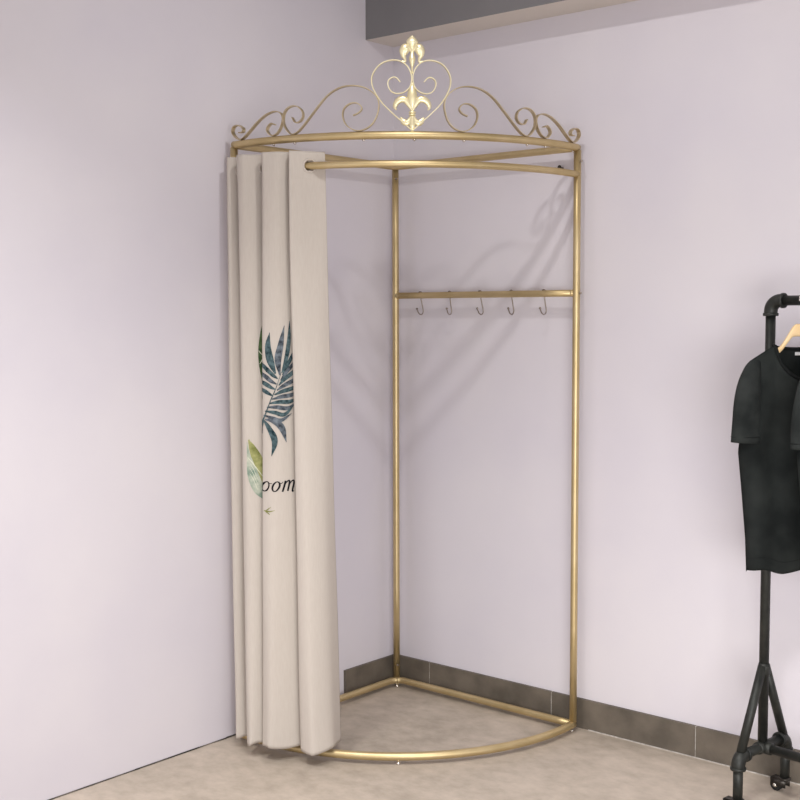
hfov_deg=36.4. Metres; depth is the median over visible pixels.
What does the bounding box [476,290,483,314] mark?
metal hook
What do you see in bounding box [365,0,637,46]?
ceiling
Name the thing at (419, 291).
metal hook
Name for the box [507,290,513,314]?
metal hook
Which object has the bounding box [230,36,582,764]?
frame
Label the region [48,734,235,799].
trim
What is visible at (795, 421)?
t-shirt
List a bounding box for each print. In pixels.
[247,440,262,498]
[258,327,261,377]
[262,321,293,455]
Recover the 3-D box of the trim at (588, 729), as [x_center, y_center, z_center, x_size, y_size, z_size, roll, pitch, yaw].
[2.756,1.272,2.429,5.545,0.002,0.004,3,5,41]
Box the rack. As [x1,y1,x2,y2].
[723,293,799,799]
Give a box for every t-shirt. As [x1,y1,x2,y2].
[731,344,799,573]
[790,380,799,492]
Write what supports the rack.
on the floor
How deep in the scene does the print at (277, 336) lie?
3.87 m
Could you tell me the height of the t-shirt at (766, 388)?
0.654 m
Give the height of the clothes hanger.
0.204 m
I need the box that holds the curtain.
[227,150,340,755]
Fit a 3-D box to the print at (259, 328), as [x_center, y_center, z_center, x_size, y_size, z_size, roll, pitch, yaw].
[-0.442,-0.125,3.924,0.028,0.276,0.009,-2,4,-20]
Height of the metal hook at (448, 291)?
0.090 m
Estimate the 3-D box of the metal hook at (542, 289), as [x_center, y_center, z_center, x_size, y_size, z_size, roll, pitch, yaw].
[0.494,-0.339,4.203,0.040,0.090,0.008,-4,6,-43]
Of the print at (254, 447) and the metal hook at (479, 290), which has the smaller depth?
the print at (254, 447)
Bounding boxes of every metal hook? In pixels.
[416,291,423,314]
[446,291,451,314]
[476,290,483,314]
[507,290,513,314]
[539,289,546,314]
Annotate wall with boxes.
[0,0,393,799]
[393,0,799,749]
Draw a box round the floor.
[53,684,799,799]
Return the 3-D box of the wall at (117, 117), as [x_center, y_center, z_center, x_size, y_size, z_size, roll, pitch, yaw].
[-2.150,-0.274,2.365,0.150,3.120,6.650,3,5,41]
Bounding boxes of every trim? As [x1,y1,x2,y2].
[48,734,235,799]
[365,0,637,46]
[588,729,799,784]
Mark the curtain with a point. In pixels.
(285, 611)
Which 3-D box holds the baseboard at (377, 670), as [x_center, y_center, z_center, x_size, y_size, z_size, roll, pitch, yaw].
[-0.115,1.065,4.704,0.012,0.104,0.285,3,5,41]
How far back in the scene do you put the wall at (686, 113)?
4.12 m
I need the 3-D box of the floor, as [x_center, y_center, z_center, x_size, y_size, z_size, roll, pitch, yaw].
[0.315,1.475,0.401,6.700,0.100,6.700,3,5,41]
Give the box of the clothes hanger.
[778,297,799,352]
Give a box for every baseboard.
[344,654,393,692]
[400,655,799,783]
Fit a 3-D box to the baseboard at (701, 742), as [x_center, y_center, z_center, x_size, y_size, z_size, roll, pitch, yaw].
[2.441,1.202,2.706,6.500,0.104,0.012,3,5,41]

